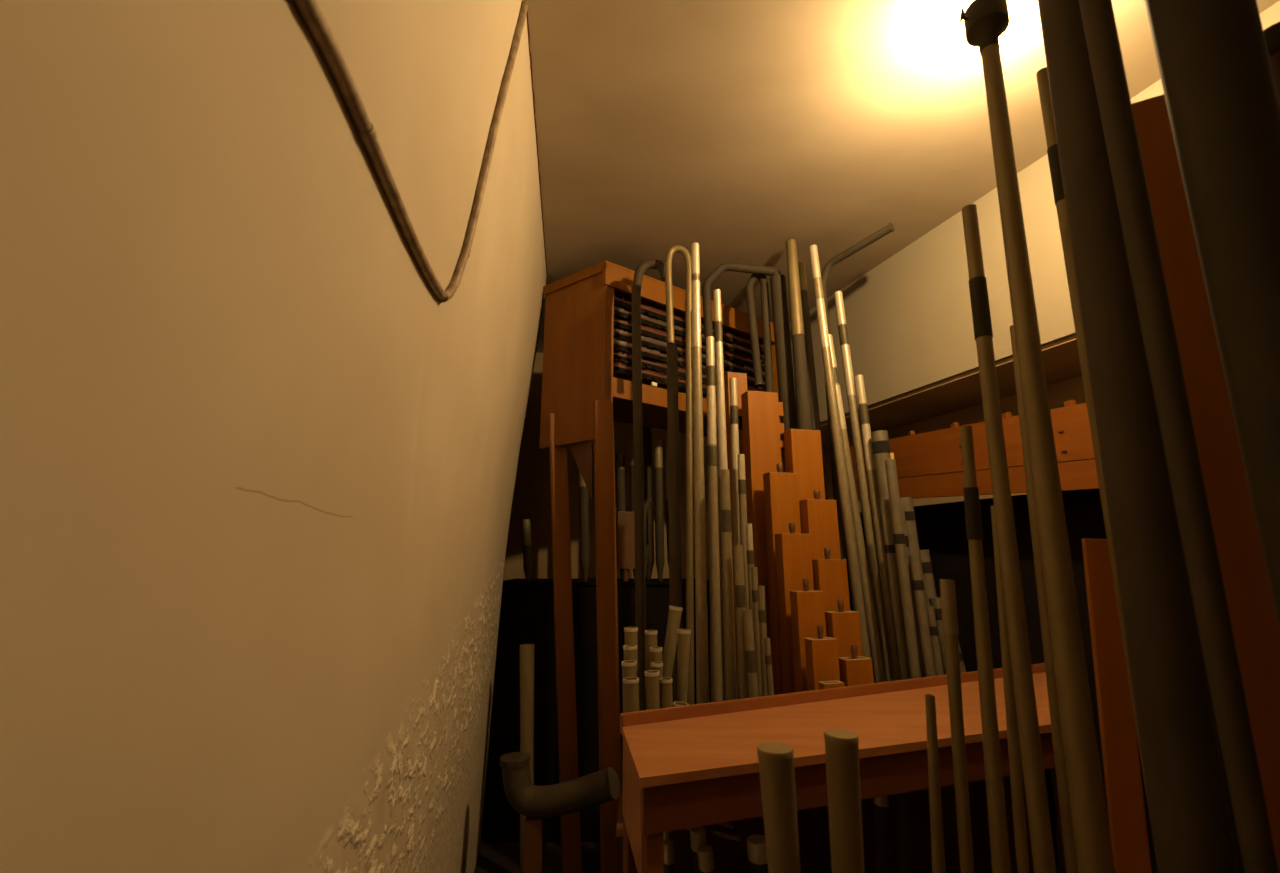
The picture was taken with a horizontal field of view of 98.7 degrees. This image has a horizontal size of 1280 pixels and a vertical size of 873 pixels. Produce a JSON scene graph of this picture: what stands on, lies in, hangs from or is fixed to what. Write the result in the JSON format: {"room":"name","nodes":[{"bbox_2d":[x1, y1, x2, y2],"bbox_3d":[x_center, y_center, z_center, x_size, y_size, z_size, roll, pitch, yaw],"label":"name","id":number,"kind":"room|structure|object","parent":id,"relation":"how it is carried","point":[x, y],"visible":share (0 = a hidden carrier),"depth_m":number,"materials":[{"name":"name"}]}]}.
{"room":"pipe organ chamber","nodes":[
{"label":"pipe organ chamber","id":0,"kind":"room"},
{"bbox_2d":[0,0,546,872],"bbox_3d":[-0.648,0.190,1.779,1.051,4.400,5.631,3,-13,-15],"label":"wall","id":1,"kind":"structure","parent":0,"point":[211,285],"depth_m":0.82,"materials":[{"name":"paint"}]},
{"bbox_2d":[294,0,527,301],"bbox_3d":[-0.464,-1.377,0.767,0.178,1.576,2.880,1,-13,-4],"label":"cable","id":2,"kind":"object","parent":1,"relation":"attached to","point":[309,10],"visible":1,"depth_m":1.22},
{"bbox_2d":[526,0,546,273],"bbox_3d":[-0.587,-1.775,3.074,0.016,0.010,3.461,2,-13,-7],"label":"trim","id":3,"kind":"structure","parent":1,"relation":"attached to","point":[526,0],"depth_m":3.08,"materials":[{"name":"paint"}]},
{"bbox_2d":[474,759,600,872],"bbox_3d":[1.200,2.574,2.092,6.400,0.120,7.200,0,-12,0],"label":"floor","id":4,"kind":"structure","parent":0,"point":[494,857],"depth_m":3.78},
{"bbox_2d":[520,644,533,869],"bbox_3d":[-0.742,2.110,3.576,0.150,1.429,0.099,-1,-13,5],"label":"pipe","id":5,"kind":"object","parent":4,"relation":"on","point":[526,650],"visible":0.67,"depth_m":3.61,"materials":[{"name":"metal"}]},
{"bbox_2d":[499,752,619,872],"bbox_3d":[-0.445,2.228,2.932,0.688,0.919,0.184,-3,-13,14],"label":"pipe","id":6,"kind":"object","parent":4,"relation":"on","point":[537,803],"visible":1,"depth_m":2.95,"materials":[{"name":"metal"}]},
{"bbox_2d":[484,579,710,841],"bbox_3d":[-0.280,2.121,4.528,1.740,1.818,0.780,0,-12,0],"label":"box","id":7,"kind":"object","parent":4,"relation":"on","point":[527,607],"visible":0.26,"depth_m":4.21,"materials":[{"name":"black paint"}]},
{"bbox_2d":[522,519,531,580],"bbox_3d":[-0.970,0.968,4.702,0.104,0.512,0.073,0,-12,0],"label":"pipe","id":8,"kind":"object","parent":7,"relation":"on","point":[526,530],"visible":1,"depth_m":4.68,"materials":[{"name":"metal"}]},
{"bbox_2d":[579,470,589,580],"bbox_3d":[-0.480,0.623,4.697,0.123,1.183,0.083,0,-12,0],"label":"pipe","id":9,"kind":"object","parent":7,"relation":"on","point":[583,491],"visible":0.56,"depth_m":4.63,"materials":[{"name":"metal"}]},
{"bbox_2d":[615,454,625,579],"bbox_3d":[-0.164,0.699,4.843,0.120,1.097,0.085,0,-12,0],"label":"pipe","id":10,"kind":"object","parent":7,"relation":"on","point":[619,458],"visible":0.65,"depth_m":4.87,"materials":[{"name":"metal"}]},
{"bbox_2d":[616,512,634,580],"bbox_3d":[-0.117,0.912,4.577,0.153,0.564,0.092,2,-13,-10],"label":"pipe","id":11,"kind":"object","parent":7,"relation":"on","point":[625,533],"visible":0.79,"depth_m":4.54,"materials":[{"name":"brown wood"}]},
{"bbox_2d":[629,437,634,579],"bbox_3d":[-0.043,0.614,4.780,0.086,1.234,0.084,-1,-12,0],"label":"pipe","id":12,"kind":"object","parent":7,"relation":"on","point":[631,452],"visible":0.31,"depth_m":4.81,"materials":[{"name":"metal"}]},
{"bbox_2d":[643,426,654,579],"bbox_3d":[0.060,0.529,5.004,0.115,1.498,0.112,-1,-12,0],"label":"pipe","id":13,"kind":"object","parent":7,"relation":"on","point":[647,438],"visible":0.54,"depth_m":4.97,"materials":[{"name":"metal"}]},
{"bbox_2d":[644,498,653,580],"bbox_3d":[0.048,0.843,4.525,0.134,0.679,0.073,0,-12,0],"label":"pipe","id":14,"kind":"object","parent":7,"relation":"on","point":[647,504],"visible":0.42,"depth_m":4.54,"materials":[{"name":"metal"}]},
{"bbox_2d":[654,439,664,580],"bbox_3d":[0.162,0.610,4.658,0.075,1.190,0.073,-1,-12,0],"label":"pipe","id":15,"kind":"object","parent":7,"relation":"on","point":[658,454],"visible":0.94,"depth_m":4.63,"materials":[{"name":"metal"}]},
{"bbox_2d":[663,440,668,565],"bbox_3d":[0.259,0.628,4.777,0.078,1.207,0.076,-2,-12,0],"label":"pipe","id":16,"kind":"object","parent":7,"relation":"on","point":[665,442],"visible":0.41,"depth_m":4.79,"materials":[{"name":"metal"}]},
{"bbox_2d":[540,260,780,872],"bbox_3d":[0.291,0.887,4.410,2.176,4.177,0.715,9,-15,-35],"label":"case","id":17,"kind":"object","parent":4,"relation":"on","point":[587,376],"visible":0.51,"depth_m":4.07,"materials":[{"name":"orange wood"}]},
{"bbox_2d":[613,398,717,438],"bbox_3d":[0.268,-0.141,4.675,2.063,0.022,0.573,9,-15,-35],"label":"wooden board","id":18,"kind":"object","parent":17,"relation":"attached to","point":[654,411],"depth_m":4.46,"materials":[{"name":"brown wood"}]},
{"bbox_2d":[620,663,1066,872],"bbox_3d":[1.360,1.844,2.298,3.126,1.395,0.699,5,-14,-23],"label":"table","id":19,"kind":"object","parent":4,"relation":"on","point":[696,765],"visible":0.59,"depth_m":2.02,"materials":[{"name":"brown wood"}]},
{"bbox_3d":[1.033,2.241,2.949,2.262,0.900,1.687,0,-12,0],"label":"chest","id":20,"kind":"object","parent":4,"relation":"on","visible":0},
{"bbox_2d":[621,660,636,712],"bbox_3d":[-0.043,1.354,2.486,0.070,0.632,0.070,-1,-12,0],"label":"pipe","id":21,"kind":"object","parent":20,"relation":"on","point":[628,666],"visible":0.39,"depth_m":2.52,"materials":[{"name":"metal"}]},
{"bbox_2d":[623,645,636,676],"bbox_3d":[-0.042,1.340,2.561,0.067,0.692,0.067,-1,-12,0],"label":"pipe","id":22,"kind":"object","parent":20,"relation":"on","point":[630,651],"visible":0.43,"depth_m":2.60,"materials":[{"name":"metal"}]},
{"bbox_2d":[623,677,638,712],"bbox_3d":[-0.035,1.368,2.412,0.083,0.574,0.072,2,-13,-11],"label":"pipe","id":23,"kind":"object","parent":20,"relation":"on","point":[631,684],"visible":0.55,"depth_m":2.44,"materials":[{"name":"metal"}]},
{"bbox_2d":[624,627,637,676],"bbox_3d":[-0.039,1.319,2.637,0.069,0.766,0.069,-1,-12,0],"label":"pipe","id":24,"kind":"object","parent":20,"relation":"on","point":[631,633],"visible":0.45,"depth_m":2.69,"materials":[{"name":"metal"}]},
{"bbox_2d":[632,260,664,710],"bbox_3d":[0.080,0.294,3.571,0.276,3.173,0.072,0,-12,0],"label":"pipe","id":25,"kind":"object","parent":20,"relation":"on","point":[640,601],"visible":0.91,"depth_m":3.57,"materials":[{"name":"metal"}]},
{"bbox_2d":[645,630,657,670],"bbox_3d":[0.058,1.329,2.645,0.064,0.750,0.064,0,-12,0],"label":"pipe","id":26,"kind":"object","parent":20,"relation":"on","point":[650,635],"visible":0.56,"depth_m":2.69,"materials":[{"name":"metal"}]},
{"bbox_2d":[644,670,659,709],"bbox_3d":[0.060,1.357,2.424,0.068,0.600,0.068,-1,-12,0],"label":"pipe","id":27,"kind":"object","parent":20,"relation":"on","point":[651,676],"visible":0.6,"depth_m":2.45,"materials":[{"name":"metal"}]},
{"bbox_2d":[650,647,662,669],"bbox_3d":[0.080,1.347,2.569,0.062,0.681,0.062,-1,-12,0],"label":"pipe","id":28,"kind":"object","parent":20,"relation":"on","point":[655,652],"visible":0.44,"depth_m":2.61,"materials":[{"name":"metal"}]},
{"bbox_2d":[660,677,672,707],"bbox_3d":[0.124,1.381,2.449,0.059,0.564,0.059,-1,-12,0],"label":"pipe","id":29,"kind":"object","parent":20,"relation":"on","point":[665,682],"visible":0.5,"depth_m":2.48,"materials":[{"name":"metal"}]},
{"bbox_2d":[662,605,682,677],"bbox_3d":[0.130,1.285,2.751,0.181,0.844,0.071,-1,-13,4],"label":"pipe","id":30,"kind":"object","parent":20,"relation":"on","point":[674,616],"visible":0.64,"depth_m":2.78,"materials":[{"name":"metal"}]},
{"bbox_2d":[667,344,681,701],"bbox_3d":[0.206,0.606,3.246,0.073,2.423,0.072,0,-12,0],"label":"pipe","id":31,"kind":"object","parent":20,"relation":"on","point":[675,578],"visible":0.59,"depth_m":3.28,"materials":[{"name":"metal"}]},
{"bbox_2d":[665,245,693,704],"bbox_3d":[0.266,0.247,3.479,0.190,3.224,0.054,0,-12,0],"label":"pipe","id":32,"kind":"object","parent":20,"relation":"on","point":[674,249],"visible":0.96,"depth_m":3.52,"materials":[{"name":"metal"}]},
{"bbox_2d":[677,629,690,702],"bbox_3d":[0.203,1.302,2.561,0.082,0.768,0.065,-2,-13,11],"label":"pipe","id":33,"kind":"object","parent":20,"relation":"on","point":[683,635],"visible":0.62,"depth_m":2.59,"materials":[{"name":"metal"}]},
{"bbox_2d":[691,243,709,703],"bbox_3d":[0.341,0.268,3.167,0.070,3.047,0.069,0,-12,0],"label":"pipe","id":34,"kind":"object","parent":20,"relation":"on","point":[702,660],"visible":0.91,"depth_m":3.12,"materials":[{"name":"metal"}]},
{"bbox_2d":[706,336,722,701],"bbox_3d":[0.423,0.577,3.150,0.065,2.437,0.064,1,-12,0],"label":"pipe","id":35,"kind":"object","parent":20,"relation":"on","point":[714,563],"visible":0.84,"depth_m":3.13,"materials":[{"name":"metal"}]},
{"bbox_2d":[713,289,727,700],"bbox_3d":[0.501,0.419,3.256,0.066,2.791,0.067,-7,-14,29],"label":"pipe","id":36,"kind":"object","parent":20,"relation":"on","point":[718,334],"visible":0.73,"depth_m":3.36,"materials":[{"name":"metal"}]},
{"bbox_2d":[721,469,736,700],"bbox_3d":[0.469,0.957,2.881,0.053,1.579,0.052,0,-12,0],"label":"pipe","id":37,"kind":"object","parent":20,"relation":"on","point":[725,474],"visible":0.75,"depth_m":2.90,"materials":[{"name":"metal"}]},
{"bbox_2d":[729,378,739,698],"bbox_3d":[0.597,0.718,3.333,0.063,2.240,0.062,0,-12,0],"label":"pipe","id":38,"kind":"object","parent":20,"relation":"on","point":[733,381],"visible":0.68,"depth_m":3.43,"materials":[{"name":"metal"}]},
{"bbox_2d":[724,372,746,698],"bbox_3d":[0.709,0.728,3.836,0.151,2.439,0.096,3,-13,-12],"label":"pipe","id":39,"kind":"object","parent":20,"relation":"on","point":[741,377],"visible":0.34,"depth_m":3.98,"materials":[{"name":"orange wood"}]},
{"bbox_2d":[734,545,748,698],"bbox_3d":[0.519,1.140,2.761,0.050,1.169,0.050,0,-12,0],"label":"pipe","id":40,"kind":"object","parent":20,"relation":"on","point":[738,549],"visible":0.66,"depth_m":2.79,"materials":[{"name":"metal"}]},
{"bbox_2d":[737,454,748,609],"bbox_3d":[0.615,0.951,3.179,0.056,1.719,0.055,0,-12,0],"label":"pipe","id":41,"kind":"object","parent":20,"relation":"on","point":[741,457],"visible":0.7,"depth_m":3.27,"materials":[{"name":"metal"}]},
{"bbox_2d":[702,262,796,472],"bbox_3d":[0.848,0.276,4.015,0.716,3.400,0.119,0,-12,0],"label":"pipe","id":42,"kind":"object","parent":20,"relation":"on","point":[786,388],"visible":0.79,"depth_m":4.23,"materials":[{"name":"metal"}]},
{"bbox_2d":[746,524,753,634],"bbox_3d":[0.633,1.138,3.046,0.050,1.296,0.049,0,-12,0],"label":"pipe","id":43,"kind":"object","parent":20,"relation":"on","point":[749,534],"visible":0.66,"depth_m":3.13,"materials":[{"name":"metal"}]},
{"bbox_2d":[743,610,758,697],"bbox_3d":[0.552,1.285,2.673,0.073,0.848,0.049,0,-12,0],"label":"pipe","id":44,"kind":"object","parent":20,"relation":"on","point":[751,667],"visible":0.62,"depth_m":2.70,"materials":[{"name":"metal"}]},
{"bbox_2d":[751,567,761,696],"bbox_3d":[0.636,1.237,2.932,0.048,1.054,0.048,0,-12,0],"label":"pipe","id":45,"kind":"object","parent":20,"relation":"on","point":[754,576],"visible":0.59,"depth_m":2.96,"materials":[{"name":"metal"}]},
{"bbox_2d":[746,274,773,391],"bbox_3d":[0.943,0.308,4.101,0.181,3.375,0.069,0,-12,0],"label":"pipe","id":46,"kind":"object","parent":20,"relation":"on","point":[768,369],"visible":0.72,"depth_m":4.33,"materials":[{"name":"metal"}]},
{"bbox_2d":[741,391,783,672],"bbox_3d":[0.859,0.790,3.635,0.269,2.231,0.110,3,-13,-14],"label":"pipe","id":47,"kind":"object","parent":20,"relation":"on","point":[761,411],"visible":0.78,"depth_m":3.72,"materials":[{"name":"orange wood"}]},
{"bbox_2d":[758,586,766,695],"bbox_3d":[0.647,1.268,2.843,0.042,0.956,0.041,0,-12,0],"label":"pipe","id":48,"kind":"object","parent":20,"relation":"on","point":[761,589],"visible":0.61,"depth_m":2.88,"materials":[{"name":"metal"}]},
{"bbox_2d":[764,638,773,695],"bbox_3d":[0.656,1.374,2.738,0.035,0.703,0.034,-1,-12,0],"label":"pipe","id":49,"kind":"object","parent":20,"relation":"on","point":[768,657],"visible":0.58,"depth_m":2.77,"materials":[{"name":"metal"}]},
{"bbox_2d":[763,463,800,694],"bbox_3d":[0.907,1.005,3.390,0.198,1.705,0.095,3,-13,-14],"label":"pipe","id":50,"kind":"object","parent":20,"relation":"on","point":[781,491],"visible":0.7,"depth_m":3.45,"materials":[{"name":"orange wood"}]},
{"bbox_2d":[775,522,813,693],"bbox_3d":[0.916,1.159,3.180,0.190,1.314,0.091,3,-13,-14],"label":"pipe","id":51,"kind":"object","parent":20,"relation":"on","point":[793,550],"visible":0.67,"depth_m":3.21,"materials":[{"name":"orange wood"}]},
{"bbox_2d":[786,239,812,429],"bbox_3d":[1.176,0.200,3.858,0.106,3.480,0.105,0,-12,0],"label":"pipe","id":52,"kind":"object","parent":20,"relation":"on","point":[803,409],"visible":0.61,"depth_m":4.02,"materials":[{"name":"metal"}]},
{"bbox_2d":[783,429,824,500],"bbox_3d":[1.109,0.917,3.559,0.223,1.950,0.107,3,-13,-14],"label":"pipe","id":53,"kind":"object","parent":20,"relation":"on","point":[802,448],"visible":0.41,"depth_m":3.68,"materials":[{"name":"orange wood"}]},
{"bbox_2d":[790,578,825,691],"bbox_3d":[0.930,1.280,2.983,0.165,0.991,0.079,3,-13,-14],"label":"pipe","id":54,"kind":"object","parent":20,"relation":"on","point":[807,607],"visible":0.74,"depth_m":3.00,"materials":[{"name":"orange wood"}]},
{"bbox_2d":[798,261,827,499],"bbox_3d":[1.272,0.288,3.890,0.082,3.323,0.081,-1,-12,0],"label":"pipe","id":55,"kind":"object","parent":20,"relation":"on","point":[815,416],"visible":0.38,"depth_m":4.05,"materials":[{"name":"metal"}]},
{"bbox_2d":[799,490,840,558],"bbox_3d":[1.128,1.085,3.344,0.207,1.529,0.099,3,-13,-14],"label":"pipe","id":56,"kind":"object","parent":20,"relation":"on","point":[818,518],"visible":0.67,"depth_m":3.41,"materials":[{"name":"orange wood"}]},
{"bbox_2d":[805,625,839,690],"bbox_3d":[0.945,1.360,2.808,0.149,0.761,0.072,3,-13,-14],"label":"pipe","id":57,"kind":"object","parent":20,"relation":"on","point":[822,660],"visible":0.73,"depth_m":2.82,"materials":[{"name":"orange wood"}]},
{"bbox_2d":[812,548,849,610],"bbox_3d":[1.125,1.237,3.183,0.189,1.163,0.091,3,-13,-14],"label":"pipe","id":58,"kind":"object","parent":20,"relation":"on","point":[830,577],"visible":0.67,"depth_m":3.23,"materials":[{"name":"orange wood"}]},
{"bbox_2d":[818,680,843,689],"bbox_3d":[0.938,1.453,2.645,0.110,0.507,0.053,3,-13,-14],"label":"pipe","id":59,"kind":"object","parent":20,"relation":"on","point":[822,684],"visible":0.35,"depth_m":2.68,"materials":[{"name":"orange wood"}]},
{"bbox_2d":[809,245,873,677],"bbox_3d":[1.339,0.235,3.653,0.210,3.323,0.069,0,-13,-2],"label":"pipe","id":60,"kind":"object","parent":20,"relation":"on","point":[848,526],"visible":0.84,"depth_m":3.65,"materials":[{"name":"metal"}]},
{"bbox_2d":[825,599,862,656],"bbox_3d":[1.124,1.340,2.992,0.170,0.878,0.082,3,-13,-14],"label":"pipe","id":61,"kind":"object","parent":20,"relation":"on","point":[844,626],"visible":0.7,"depth_m":3.02,"materials":[{"name":"orange wood"}]},
{"bbox_2d":[838,644,873,686],"bbox_3d":[1.126,1.416,2.828,0.155,0.659,0.074,3,-13,-14],"label":"pipe","id":62,"kind":"object","parent":20,"relation":"on","point":[854,670],"visible":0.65,"depth_m":2.84,"materials":[{"name":"orange wood"}]},
{"bbox_2d":[829,334,885,682],"bbox_3d":[1.438,0.575,3.660,0.232,2.664,0.071,1,-13,-2],"label":"pipe","id":63,"kind":"object","parent":20,"relation":"on","point":[872,628],"visible":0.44,"depth_m":3.59,"materials":[{"name":"metal"}]},
{"bbox_2d":[821,223,894,610],"bbox_3d":[1.598,0.202,3.764,0.092,3.436,0.600,12,-17,-43],"label":"pipe","id":64,"kind":"object","parent":20,"relation":"on","point":[889,228],"visible":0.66,"depth_m":3.98,"materials":[{"name":"metal"}]},
{"bbox_2d":[834,291,892,681],"bbox_3d":[1.537,0.409,3.758,0.188,3.029,0.072,1,-13,-3],"label":"pipe","id":65,"kind":"object","parent":20,"relation":"on","point":[865,501],"visible":0.84,"depth_m":3.75,"materials":[{"name":"metal"}]},
{"bbox_2d":[855,375,900,680],"bbox_3d":[1.594,0.722,3.627,0.147,2.361,0.071,1,-13,-5],"label":"pipe","id":66,"kind":"object","parent":20,"relation":"on","point":[862,402],"visible":0.83,"depth_m":3.64,"materials":[{"name":"metal"}]},
{"bbox_2d":[871,430,894,544],"bbox_3d":[1.633,0.912,3.489,0.159,1.931,0.107,2,-13,-8],"label":"pipe","id":67,"kind":"object","parent":20,"relation":"on","point":[880,441],"visible":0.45,"depth_m":3.62,"materials":[{"name":"metal"}]},
{"bbox_2d":[879,500,909,679],"bbox_3d":[1.526,1.101,3.239,0.058,1.453,0.058,-2,-12,0],"label":"pipe","id":68,"kind":"object","parent":20,"relation":"on","point":[889,545],"visible":0.68,"depth_m":3.26,"materials":[{"name":"metal"}]},
{"bbox_2d":[885,459,920,678],"bbox_3d":[1.538,0.966,3.166,0.061,1.685,0.061,-1,-12,0],"label":"pipe","id":69,"kind":"object","parent":20,"relation":"on","point":[890,464],"visible":0.68,"depth_m":3.19,"materials":[{"name":"metal"}]},
{"bbox_2d":[901,505,924,677],"bbox_3d":[1.606,1.114,3.224,0.103,1.422,0.062,-1,-13,5],"label":"pipe","id":70,"kind":"object","parent":20,"relation":"on","point":[902,506],"visible":0.23,"depth_m":3.23,"materials":[{"name":"metal"}]},
{"bbox_2d":[900,497,927,605],"bbox_3d":[1.700,1.110,3.336,0.156,1.478,0.106,-2,-13,7],"label":"pipe","id":71,"kind":"object","parent":20,"relation":"on","point":[910,519],"visible":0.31,"depth_m":3.41,"materials":[{"name":"metal"}]},
{"bbox_2d":[909,555,935,676],"bbox_3d":[1.625,1.242,3.105,0.059,1.120,0.059,-2,-12,0],"label":"pipe","id":72,"kind":"object","parent":20,"relation":"on","point":[915,564],"visible":0.69,"depth_m":3.13,"materials":[{"name":"metal"}]},
{"bbox_2d":[920,550,936,605],"bbox_3d":[1.841,1.293,3.419,0.150,1.157,0.095,-1,-13,5],"label":"pipe","id":73,"kind":"object","parent":20,"relation":"on","point":[925,555],"visible":0.31,"depth_m":3.47,"materials":[{"name":"metal"}]},
{"bbox_2d":[926,606,943,675],"bbox_3d":[1.716,1.402,3.151,0.078,0.828,0.054,-1,-13,5],"label":"pipe","id":74,"kind":"object","parent":20,"relation":"on","point":[935,643],"visible":0.48,"depth_m":3.18,"materials":[{"name":"metal"}]},
{"bbox_2d":[929,597,946,674],"bbox_3d":[1.841,1.408,3.271,0.139,0.868,0.084,-1,-13,3],"label":"pipe","id":75,"kind":"object","parent":20,"relation":"on","point":[935,601],"visible":0.24,"depth_m":3.30,"materials":[{"name":"metal"}]},
{"bbox_3d":[1.050,1.699,0.779,1.818,1.020,1.475,0,-13,0],"label":"chest","id":76,"kind":"object","parent":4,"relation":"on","visible":0},
{"bbox_2d":[757,742,800,872],"bbox_3d":[0.299,0.954,1.120,0.076,0.583,0.076,-2,-12,0],"label":"pipe","id":77,"kind":"object","parent":76,"relation":"on","point":[775,759],"visible":1,"depth_m":1.13,"materials":[{"name":"metal"}]},
{"bbox_2d":[824,729,863,872],"bbox_3d":[0.441,0.954,1.161,0.072,0.599,0.072,1,-12,0],"label":"pipe","id":78,"kind":"object","parent":76,"relation":"on","point":[841,746],"visible":1,"depth_m":1.17,"materials":[{"name":"metal"}]},
{"bbox_2d":[925,694,944,872],"bbox_3d":[0.776,1.006,1.436,0.056,0.617,0.030,0,-13,2],"label":"pipe","id":79,"kind":"object","parent":76,"relation":"on","point":[937,841],"visible":1,"depth_m":1.44,"materials":[{"name":"metal"}]},
{"bbox_2d":[939,579,973,872],"bbox_3d":[0.848,0.853,1.451,0.071,0.923,0.038,-1,-13,3],"label":"pipe","id":80,"kind":"object","parent":76,"relation":"on","point":[947,587],"visible":1,"depth_m":1.46,"materials":[{"name":"metal"}]},
{"bbox_2d":[960,426,1010,872],"bbox_3d":[0.912,0.632,1.447,0.095,1.353,0.040,0,-13,1],"label":"pipe","id":81,"kind":"object","parent":76,"relation":"on","point":[1000,857],"visible":1,"depth_m":1.44,"materials":[{"name":"metal"}]},
{"bbox_2d":[962,204,1055,872],"bbox_3d":[0.958,0.294,1.430,0.045,2.005,0.044,2,-12,0],"label":"pipe","id":82,"kind":"object","parent":76,"relation":"on","point":[1043,856],"visible":1,"depth_m":1.41,"materials":[{"name":"metal"}]},
{"bbox_2d":[991,506,1028,872],"bbox_3d":[1.090,0.776,1.610,0.094,1.143,0.029,0,-12,0],"label":"pipe","id":83,"kind":"object","parent":76,"relation":"on","point":[1019,819],"visible":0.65,"depth_m":1.58,"materials":[{"name":"metal"}]},
{"bbox_2d":[959,0,1114,872],"bbox_3d":[1.002,-0.032,1.400,0.138,2.630,0.112,2,-12,0],"label":"pipe","id":84,"kind":"object","parent":76,"relation":"on","point":[985,21],"visible":1,"depth_m":1.34,"materials":[{"name":"metal"}]},
{"bbox_2d":[1010,325,1077,872],"bbox_3d":[1.208,0.479,1.635,0.112,1.733,0.035,0,-12,0],"label":"pipe","id":85,"kind":"object","parent":76,"relation":"on","point":[1061,774],"visible":0.52,"depth_m":1.59,"materials":[{"name":"metal"}]},
{"bbox_2d":[1036,67,1156,861],"bbox_3d":[1.216,0.067,1.440,0.041,2.453,0.039,1,-12,0],"label":"pipe","id":86,"kind":"object","parent":76,"relation":"on","point":[1042,74],"visible":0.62,"depth_m":1.53,"materials":[{"name":"metal"}]},
{"bbox_2d":[1081,538,1151,872],"bbox_3d":[1.438,0.837,1.657,0.141,1.044,0.068,-6,-14,24],"label":"pipe","id":87,"kind":"object","parent":76,"relation":"on","point":[1122,773],"visible":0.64,"depth_m":1.64,"materials":[{"name":"orange wood"}]},
{"bbox_2d":[1038,0,1237,872],"bbox_3d":[0.994,0.002,1.107,0.210,2.438,0.107,0,-13,1],"label":"pipe","id":88,"kind":"object","parent":76,"relation":"on","point":[1188,807],"visible":0.85,"depth_m":1.04,"materials":[{"name":"metal"}]},
{"bbox_2d":[1079,0,1278,872],"bbox_3d":[0.962,0.055,0.971,0.052,2.274,0.052,1,-12,0],"label":"pipe","id":89,"kind":"object","parent":76,"relation":"on","point":[1098,18],"visible":1,"depth_m":0.97,"materials":[{"name":"metal"}]},
{"bbox_2d":[1131,94,1279,872],"bbox_3d":[1.273,0.183,1.199,0.100,2.122,0.061,-6,-14,30],"label":"pipe","id":90,"kind":"object","parent":76,"relation":"on","point":[1254,623],"visible":0.48,"depth_m":1.20,"materials":[{"name":"orange wood"}]},
{"bbox_2d":[1144,0,1279,629],"bbox_3d":[1.034,0.084,0.849,0.200,2.164,0.140,-3,-13,15],"label":"pipe","id":91,"kind":"object","parent":76,"relation":"on","point":[1212,56],"visible":1,"depth_m":0.92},
{"bbox_2d":[1263,22,1279,102],"bbox_3d":[1.274,0.164,0.906,0.068,2.033,0.068,2,-12,0],"label":"pipe","id":92,"kind":"object","parent":76,"relation":"on","point":[1272,33],"visible":0.38,"depth_m":1.10,"materials":[{"name":"grey metal"}]},
{"bbox_3d":[0.750,2.174,1.935,1.609,0.592,0.853,0,-13,0],"label":"chest","id":93,"kind":"object","parent":4,"relation":"on","visible":0},
{"bbox_2d":[664,840,674,872],"bbox_3d":[0.109,1.613,1.833,0.065,0.461,0.039,-1,-13,5],"label":"pipe","id":94,"kind":"object","parent":93,"relation":"on","point":[669,857],"visible":0.86,"depth_m":1.86,"materials":[{"name":"metal"}]},
{"bbox_2d":[690,826,706,872],"bbox_3d":[0.207,1.607,1.866,0.064,0.487,0.055,-2,-13,11],"label":"pipe","id":95,"kind":"object","parent":93,"relation":"on","point":[697,834],"visible":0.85,"depth_m":1.89,"materials":[{"name":"metal"}]},
{"bbox_2d":[697,845,714,872],"bbox_3d":[0.233,1.604,1.794,0.083,0.462,0.053,-1,-13,6],"label":"pipe","id":96,"kind":"object","parent":93,"relation":"on","point":[704,852],"visible":1,"depth_m":1.82,"materials":[{"name":"metal"}]},
{"bbox_2d":[747,834,768,872],"bbox_3d":[0.407,1.609,1.835,0.081,0.470,0.077,-8,-15,33],"label":"pipe","id":97,"kind":"object","parent":93,"relation":"on","point":[756,844],"visible":0.76,"depth_m":1.85,"materials":[{"name":"metal"}]},
{"bbox_2d":[874,795,889,872],"bbox_3d":[0.931,1.634,2.098,0.076,0.534,0.053,-2,-13,8],"label":"pipe","id":98,"kind":"object","parent":93,"relation":"on","point":[881,803],"visible":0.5,"depth_m":2.10,"materials":[{"name":"metal"}]},
{"bbox_2d":[487,353,784,758],"bbox_3d":[1.200,1.163,6.170,6.400,4.400,0.150,0,-12,0],"label":"wall","id":99,"kind":"structure","parent":0,"point":[531,500],"depth_m":6.19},
{"bbox_2d":[526,0,1279,352],"bbox_3d":[1.200,-1.839,3.071,6.400,0.120,7.200,0,-12,0],"label":"ceiling","id":100,"kind":"structure","parent":0,"point":[739,130],"depth_m":3.09,"materials":[{"name":"paint"}]},
{"bbox_2d":[823,376,1085,511],"bbox_3d":[3.374,0.994,2.682,0.150,3.220,7.348,5,-13,-20],"label":"wall","id":101,"kind":"structure","parent":0,"point":[1061,392],"depth_m":4.58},
{"bbox_2d":[780,335,1081,447],"bbox_3d":[3.031,-0.619,2.911,0.860,0.028,7.348,5,-13,-20],"label":"wooden beam","id":102,"kind":"structure","parent":101,"relation":"attached to","point":[1061,360],"depth_m":4.17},
{"bbox_2d":[850,400,1098,500],"bbox_3d":[2.491,0.069,3.137,0.240,0.699,3.727,5,-13,-20],"label":"wooden board","id":103,"kind":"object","parent":101,"relation":"attached to","point":[928,464],"depth_m":3.57,"materials":[{"name":"brown wood"}]},
{"bbox_2d":[780,1,1279,436],"bbox_3d":[3.022,-1.196,3.036,0.900,1.150,7.348,5,-13,-20],"label":"wall","id":104,"kind":"structure","parent":0,"point":[909,321],"depth_m":3.98,"materials":[{"name":"paint"}]},
{"bbox_2d":[846,489,1244,872],"bbox_3d":[2.834,1.351,2.401,0.060,2.402,7.348,5,-13,-20],"label":"wall opening","id":105,"kind":"structure","parent":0,"point":[941,528],"depth_m":3.53,"materials":[{"name":"black paint"}]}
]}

